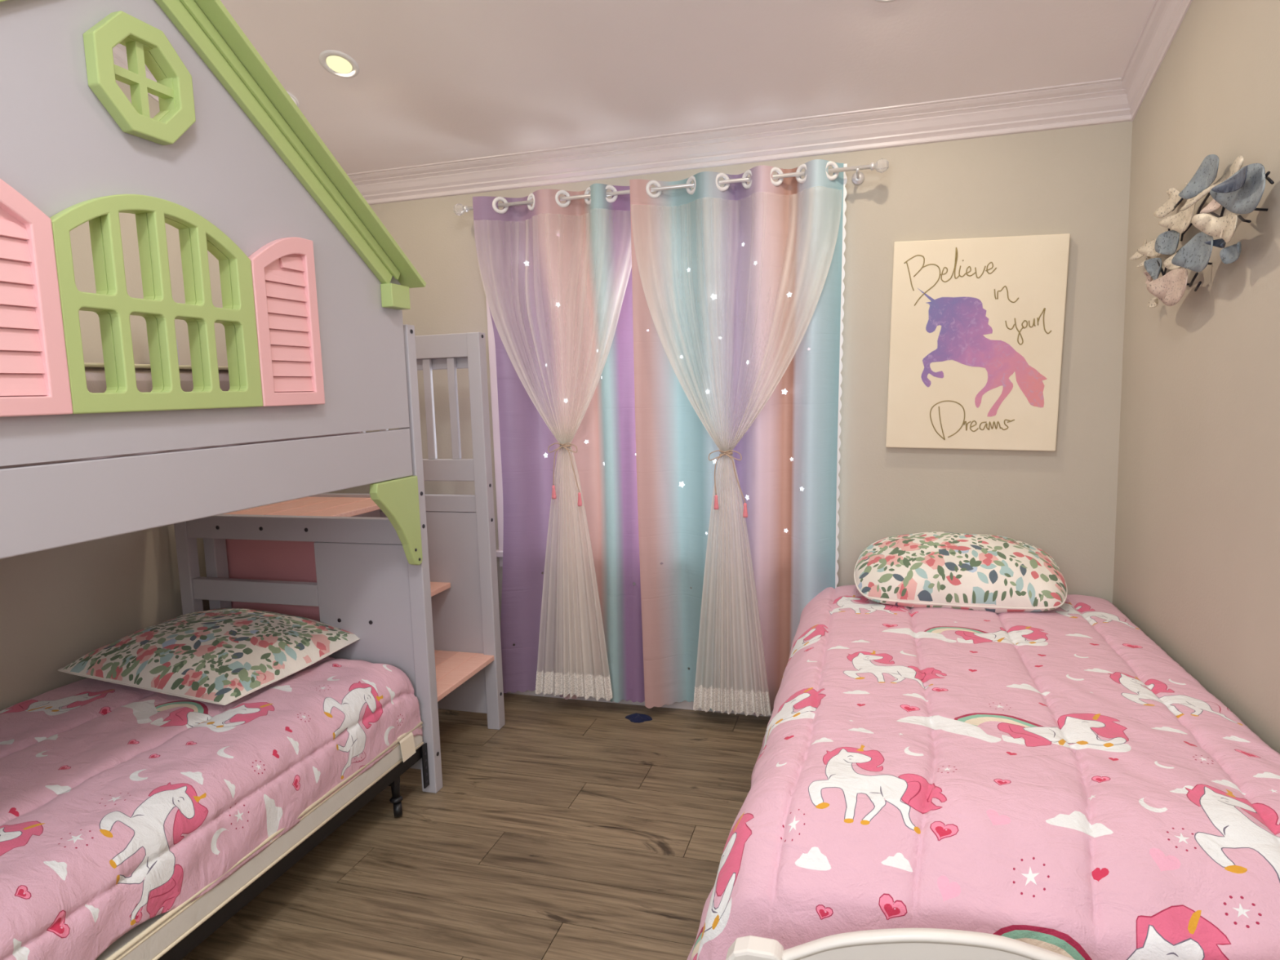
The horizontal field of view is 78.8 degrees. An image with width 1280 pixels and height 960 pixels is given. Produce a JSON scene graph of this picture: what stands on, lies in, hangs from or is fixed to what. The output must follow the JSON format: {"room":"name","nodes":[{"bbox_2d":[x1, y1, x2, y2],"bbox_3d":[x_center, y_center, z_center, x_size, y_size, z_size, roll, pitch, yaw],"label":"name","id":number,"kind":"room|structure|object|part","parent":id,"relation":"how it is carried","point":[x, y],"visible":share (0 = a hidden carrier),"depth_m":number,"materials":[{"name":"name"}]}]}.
{"room":"bedroom","nodes":[
{"label":"bedroom","id":0,"kind":"room"},
{"bbox_2d":[0,80,227,711],"bbox_3d":[-2.333,-0.421,1.594,0.120,3.458,4.700,0,7,16],"label":"wall","id":1,"kind":"structure","parent":0,"point":[59,606],"depth_m":2.75,"materials":[{"name":"beige paint"}]},
{"bbox_2d":[112,43,159,102],"bbox_3d":[-2.026,-1.658,2.294,0.063,1.101,2.900,0,7,16],"label":"trim","id":2,"kind":"structure","parent":1,"relation":"attached to","point":[119,51],"depth_m":2.83,"materials":[{"name":"white paint"}]},
{"bbox_2d":[181,693,770,959],"bbox_3d":[-0.534,1.364,1.288,3.760,0.120,4.940,0,7,16],"label":"floor","id":3,"kind":"structure","parent":0,"point":[569,829],"depth_m":2.45,"materials":[{"name":"brown wood"}]},
{"bbox_2d":[0,0,442,793],"bbox_3d":[-1.519,0.033,1.906,1.155,2.438,1.996,0,7,16],"label":"bunk bed","id":4,"kind":"object","parent":3,"relation":"on","point":[315,292],"visible":1,"depth_m":1.81,"materials":[{"name":"purple paint"}]},
{"bbox_2d":[0,178,72,417],"bbox_3d":[-1.141,-0.336,1.367,0.026,0.448,0.232,0,7,16],"label":"shutter","id":5,"kind":"object","parent":4,"relation":"hanging from","point":[36,342],"depth_m":1.43,"materials":[{"name":"pink paint"}]},
{"bbox_2d":[0,362,360,468],"bbox_3d":[-1.614,-0.111,1.914,0.890,0.315,1.808,0,7,16],"label":"mattress","id":6,"kind":"object","parent":4,"relation":"on","point":[95,380],"visible":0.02,"depth_m":1.85,"materials":[{"name":"white fabric"}]},
{"bbox_3d":[-1.761,0.297,3.033,0.057,1.668,0.048,0,7,16],"label":"post","id":7,"kind":"part","parent":4,"relation":"part of","materials":[{"name":"purple paint"}]},
{"bbox_3d":[-1.069,-0.612,1.693,0.022,1.096,1.868,0,7,16],"label":"gable panel","id":8,"kind":"part","parent":4,"relation":"part of","materials":[{"name":"purple paint"}]},
{"bbox_3d":[-1.050,0.016,1.766,0.022,0.160,1.868,0,7,16],"label":"rail","id":9,"kind":"part","parent":4,"relation":"part of","materials":[{"name":"purple paint"}]},
{"bbox_3d":[-1.455,0.422,2.959,0.573,0.082,0.036,0,7,16],"label":"rail","id":10,"kind":"part","parent":4,"relation":"part of","materials":[{"name":"purple paint"}]},
{"bbox_2d":[248,236,324,406],"bbox_3d":[-0.937,-0.422,2.061,0.026,0.448,0.232,0,7,16],"label":"shutter","id":11,"kind":"object","parent":4,"relation":"hanging from","point":[282,277],"depth_m":2.06,"materials":[{"name":"pink paint"}]},
{"bbox_3d":[-1.275,0.178,2.875,0.964,0.089,0.040,0,7,16],"label":"rail","id":12,"kind":"part","parent":4,"relation":"part of","materials":[{"name":"purple paint"}]},
{"bbox_3d":[-0.987,0.638,2.847,0.391,0.829,0.030,0,7,16],"label":"panel","id":13,"kind":"part","parent":4,"relation":"part of","materials":[{"name":"purple paint"}]},
{"bbox_3d":[-0.781,0.301,2.745,0.059,1.668,0.048,0,7,16],"label":"post","id":14,"kind":"part","parent":4,"relation":"part of","materials":[{"name":"purple paint"}]},
{"bbox_2d":[157,742,429,959],"bbox_3d":[-1.519,1.148,2.037,1.026,0.191,1.908,0,7,16],"label":"frame","id":15,"kind":"object","parent":3,"relation":"on","point":[392,779],"visible":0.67,"depth_m":2.18,"materials":[{"name":"black metal"}]},
{"bbox_2d":[95,721,423,959],"bbox_3d":[-1.516,1.010,2.016,1.023,0.089,1.902,0,7,16],"label":"bed rail","id":16,"kind":"object","parent":15,"relation":"on","point":[152,939],"visible":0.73,"depth_m":2.00,"materials":[{"name":"white wood"}]},
{"bbox_3d":[-1.569,0.880,2.014,1.000,0.185,1.890,0,7,16],"label":"mattress","id":17,"kind":"object","parent":16,"relation":"on","visible":0},
{"bbox_2d":[0,656,422,959],"bbox_3d":[-1.531,0.859,2.115,1.096,0.308,1.683,0,7,16],"label":"comforter","id":18,"kind":"object","parent":17,"relation":"on","point":[119,804],"visible":0.85,"depth_m":1.99,"materials":[{"name":"pink fabric"}]},
{"bbox_2d":[57,608,359,705],"bbox_3d":[-1.468,0.568,2.712,0.771,0.160,0.613,1,7,22],"label":"pillow","id":19,"kind":"object","parent":18,"relation":"on","point":[222,656],"visible":1,"depth_m":2.54,"materials":[{"name":"fabric"}]},
{"bbox_3d":[-0.835,1.049,2.659,0.034,0.086,0.032,0,7,16],"label":"leg","id":20,"kind":"part","parent":15,"relation":"part of","materials":[{"name":"black metal"}]},
{"bbox_2d":[203,332,505,729],"bbox_3d":[-1.193,0.260,3.174,1.065,1.676,0.553,0,7,16],"label":"staircase","id":21,"kind":"structure","parent":3,"relation":"on","point":[461,531],"depth_m":3.25,"materials":[{"name":"purple paint"}]},
{"bbox_3d":[-1.671,0.624,3.125,0.053,0.952,0.060,0,7,16],"label":"post","id":22,"kind":"part","parent":21,"relation":"part of","materials":[{"name":"purple paint"}]},
{"bbox_3d":[-1.417,0.604,3.098,0.550,0.922,0.015,0,7,16],"label":"pink panel","id":23,"kind":"part","parent":21,"relation":"part of","materials":[{"name":"pink wood"}]},
{"bbox_3d":[-1.127,0.097,3.393,0.945,0.070,0.032,0,7,16],"label":"rail","id":24,"kind":"part","parent":21,"relation":"part of","materials":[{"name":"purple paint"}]},
{"bbox_3d":[-1.114,0.568,3.447,0.945,0.876,0.028,0,7,16],"label":"panel","id":25,"kind":"part","parent":21,"relation":"part of","materials":[{"name":"purple paint"}]},
{"bbox_3d":[-1.147,-0.554,3.316,0.945,0.096,0.034,0,7,16],"label":"rail","id":26,"kind":"part","parent":21,"relation":"part of","materials":[{"name":"purple paint"}]},
{"bbox_3d":[-1.132,-0.044,3.376,0.945,0.091,0.032,0,7,16],"label":"rail","id":27,"kind":"part","parent":21,"relation":"part of","materials":[{"name":"purple paint"}]},
{"bbox_3d":[-0.644,0.233,3.264,0.057,1.676,0.058,0,7,16],"label":"post","id":28,"kind":"part","parent":21,"relation":"part of","materials":[{"name":"purple paint"}]},
{"bbox_2d":[625,712,652,723],"bbox_3d":[-0.010,1.030,3.385,0.124,0.029,0.058,0,7,16],"label":"scrap","id":29,"kind":"object","parent":3,"relation":"on","point":[633,717],"visible":1,"depth_m":3.38,"materials":[{"name":"blue fabric"}]},
{"bbox_2d":[725,928,1075,959],"bbox_3d":[0.957,0.868,2.126,1.095,0.584,2.089,0,7,16],"label":"frame","id":30,"kind":"object","parent":3,"relation":"on","point":[893,944],"visible":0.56,"depth_m":1.22,"materials":[{"name":"paint"}]},
{"bbox_3d":[0.192,1.015,1.299,0.098,0.527,0.042,0,7,11],"label":"post","id":31,"kind":"part","parent":30,"relation":"part of","materials":[{"name":"white paint"}]},
{"bbox_3d":[0.685,0.939,1.196,0.918,0.474,0.022,0,7,11],"label":"footboard panel","id":32,"kind":"part","parent":30,"relation":"part of","materials":[{"name":"white paint"}]},
{"bbox_2d":[686,584,1279,959],"bbox_3d":[0.888,0.785,2.210,1.246,0.545,1.966,0,7,16],"label":"comforter","id":33,"kind":"object","parent":30,"relation":"on","point":[1055,780],"visible":0.94,"depth_m":1.53,"materials":[{"name":"pink fabric"}]},
{"bbox_2d":[853,531,1067,613],"bbox_3d":[1.170,0.331,2.888,0.725,0.253,0.414,1,7,19],"label":"pillow","id":34,"kind":"object","parent":33,"relation":"on","point":[997,574],"visible":0.96,"depth_m":2.75,"materials":[{"name":"fabric"}]},
{"bbox_2d":[220,0,1155,173],"bbox_3d":[-0.623,-1.645,0.938,3.760,1.195,4.940,0,7,16],"label":"ceiling","id":35,"kind":"structure","parent":0,"point":[437,81],"depth_m":2.73,"materials":[{"name":"paint"}]},
{"bbox_2d":[286,91,298,106],"bbox_3d":[-1.415,-1.497,3.073,0.128,0.061,0.124,0,7,16],"label":"smoke detector","id":36,"kind":"object","parent":35,"relation":"attached to","point":[295,100],"visible":0.09,"depth_m":3.06,"materials":[{"name":"white plastic"}]},
{"bbox_2d":[319,49,359,78],"bbox_3d":[-1.104,-1.528,2.862,0.142,0.052,0.135,0,7,16],"label":"recessed light","id":37,"kind":"object","parent":35,"relation":"in","point":[339,64],"visible":1,"depth_m":2.85,"materials":[{"name":"white plastic"}]},
{"bbox_2d":[875,0,895,2],"bbox_3d":[0.759,-1.509,2.365,0.142,0.052,0.135,0,7,16],"label":"recessed light","id":38,"kind":"object","parent":35,"relation":"in","point":[881,1],"visible":1,"depth_m":2.42,"materials":[{"name":"white plastic"}]},
{"bbox_2d":[327,120,1132,670],"bbox_3d":[0.103,-0.204,3.434,3.760,2.460,0.120,0,7,16],"label":"wall","id":39,"kind":"structure","parent":0,"point":[1075,181],"depth_m":3.00,"materials":[{"name":"beige paint"}]},
{"bbox_2d":[506,689,773,716],"bbox_3d":[0.119,0.983,3.508,3.520,0.085,0.014,0,7,16],"label":"baseboard","id":40,"kind":"structure","parent":39,"relation":"attached to","point":[685,704],"depth_m":3.56,"materials":[{"name":"white wood"}]},
{"bbox_2d":[485,233,809,566],"bbox_3d":[0.051,-0.352,3.378,1.550,1.530,0.108,0,7,16],"label":"window","id":41,"kind":"structure","parent":39,"relation":"in","point":[491,345],"depth_m":3.58,"materials":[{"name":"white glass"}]},
{"bbox_3d":[0.067,0.345,3.445,1.550,0.027,0.080,0,7,16],"label":"sill","id":42,"kind":"part","parent":41,"relation":"part of","materials":[{"name":"white"}]},
{"bbox_2d":[453,158,888,216],"bbox_3d":[0.067,-1.177,3.191,1.812,0.063,0.131,0,7,16],"label":"curtain rod","id":43,"kind":"object","parent":39,"relation":"attached to","point":[882,165],"visible":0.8,"depth_m":3.06,"materials":[{"name":"silver metal"}]},
{"bbox_2d":[472,183,644,702],"bbox_3d":[-0.335,-0.114,3.359,0.722,2.208,0.176,0,7,16],"label":"curtain","id":44,"kind":"object","parent":43,"relation":"hanging from","point":[575,627],"visible":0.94,"depth_m":3.37,"materials":[{"name":"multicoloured fabric"}]},
{"bbox_3d":[-0.347,-0.061,3.286,0.051,0.168,0.009,0,7,14],"label":"cord","id":45,"kind":"part","parent":44,"relation":"part of","materials":[{"name":"fabric"}]},
{"bbox_3d":[-0.317,-0.147,3.300,0.056,0.020,0.056,0,7,16],"label":"tie cord","id":46,"kind":"part","parent":44,"relation":"part of","materials":[{"name":"beige fabric"}]},
{"bbox_3d":[-0.290,-0.046,3.272,0.071,0.198,0.010,0,7,16],"label":"cord","id":47,"kind":"part","parent":44,"relation":"part of","materials":[{"name":"beige fabric"}]},
{"bbox_2d":[629,159,847,716],"bbox_3d":[0.395,-0.109,3.145,0.847,2.210,0.176,0,7,16],"label":"curtain","id":48,"kind":"object","parent":43,"relation":"hanging from","point":[752,581],"visible":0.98,"depth_m":3.16,"materials":[{"name":"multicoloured fabric"}]},
{"bbox_3d":[0.317,-0.023,3.096,0.046,0.168,0.009,0,7,14],"label":"cord","id":49,"kind":"part","parent":48,"relation":"part of","materials":[{"name":"beige fabric"}]},
{"bbox_3d":[0.344,-0.109,3.110,0.056,0.020,0.056,0,7,16],"label":"tie cord","id":50,"kind":"part","parent":48,"relation":"part of","materials":[{"name":"beige fabric"}]},
{"bbox_3d":[0.376,-0.008,3.080,0.081,0.198,0.010,0,7,16],"label":"cord","id":51,"kind":"part","parent":48,"relation":"part of","materials":[{"name":"beige fabric"}]},
{"bbox_3d":[0.831,-1.169,2.971,0.011,0.020,0.116,0,7,16],"label":"arm","id":52,"kind":"part","parent":43,"relation":"part of","materials":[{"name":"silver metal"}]},
{"bbox_2d":[346,77,1131,204],"bbox_3d":[0.041,-1.337,3.204,3.520,0.127,0.084,0,7,16],"label":"trim","id":53,"kind":"structure","parent":39,"relation":"attached to","point":[1105,101],"depth_m":3.07,"materials":[{"name":"white paint"}]},
{"bbox_2d":[885,233,1070,451],"bbox_3d":[1.271,-0.513,2.969,0.608,0.792,0.034,2,7,16],"label":"canvas","id":54,"kind":"object","parent":39,"relation":"attached to","point":[976,335],"visible":1,"depth_m":2.95,"materials":[{"name":"beige fabric"}]},
{"bbox_2d":[1112,0,1279,753],"bbox_3d":[1.160,-0.404,0.569,0.120,3.458,4.700,0,7,16],"label":"wall","id":55,"kind":"structure","parent":0,"point":[1197,570],"depth_m":2.11,"materials":[{"name":"beige paint"}]},
{"bbox_2d":[1120,0,1192,121],"bbox_3d":[1.291,-1.642,1.320,0.063,1.101,2.900,0,7,16],"label":"trim","id":56,"kind":"structure","parent":55,"relation":"attached to","point":[1165,18],"depth_m":2.49,"materials":[{"name":"white paint"}]},
{"bbox_2d":[1128,154,1274,307],"bbox_3d":[1.514,-0.678,2.166,0.102,0.371,0.990,0,7,16],"label":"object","id":57,"kind":"object","parent":55,"relation":"attached to","point":[1240,190],"visible":1,"depth_m":2.06,"materials":[{"name":"blue fabric"}]},
{"bbox_3d":[1.613,-0.657,2.412,0.005,0.058,0.046,-1,7,7],"label":"stem","id":58,"kind":"part","parent":57,"relation":"part of","materials":[{"name":"metal"}]},
{"bbox_3d":[1.576,-0.808,2.285,0.005,0.019,0.098,1,7,20],"label":"stem","id":59,"kind":"part","parent":57,"relation":"part of","materials":[{"name":"metal"}]},
{"bbox_3d":[1.554,-0.706,2.220,0.010,0.036,0.092,1,7,21],"label":"stem","id":60,"kind":"part","parent":57,"relation":"part of","materials":[{"name":"metal"}]},
{"bbox_3d":[1.541,-0.558,2.170,0.005,0.033,0.071,1,7,22],"label":"stem","id":61,"kind":"part","parent":57,"relation":"part of","materials":[{"name":"metal"}]},
{"bbox_3d":[1.532,-0.532,2.139,0.005,0.023,0.053,1,7,24],"label":"stem","id":62,"kind":"part","parent":57,"relation":"part of","materials":[{"name":"metal"}]},
{"bbox_3d":[1.520,-0.736,2.096,0.013,0.063,0.153,0,7,16],"label":"stem","id":63,"kind":"part","parent":57,"relation":"part of","materials":[{"name":"metal"}]},
{"bbox_3d":[1.498,-0.690,2.021,0.006,0.036,0.106,1,7,20],"label":"stem","id":64,"kind":"part","parent":57,"relation":"part of","materials":[{"name":"metal"}]},
{"bbox_3d":[1.454,-0.629,1.875,0.008,0.033,0.079,1,7,22],"label":"stem","id":65,"kind":"part","parent":57,"relation":"part of","materials":[{"name":"metal"}]},
{"bbox_3d":[1.441,-0.635,1.827,0.051,0.016,0.005,2,7,28],"label":"stem","id":66,"kind":"part","parent":57,"relation":"part of","materials":[{"name":"metal"}]},
{"bbox_3d":[1.419,-0.675,1.756,0.008,0.027,0.047,2,7,26],"label":"stem","id":67,"kind":"part","parent":57,"relation":"part of","materials":[{"name":"metal"}]}
]}

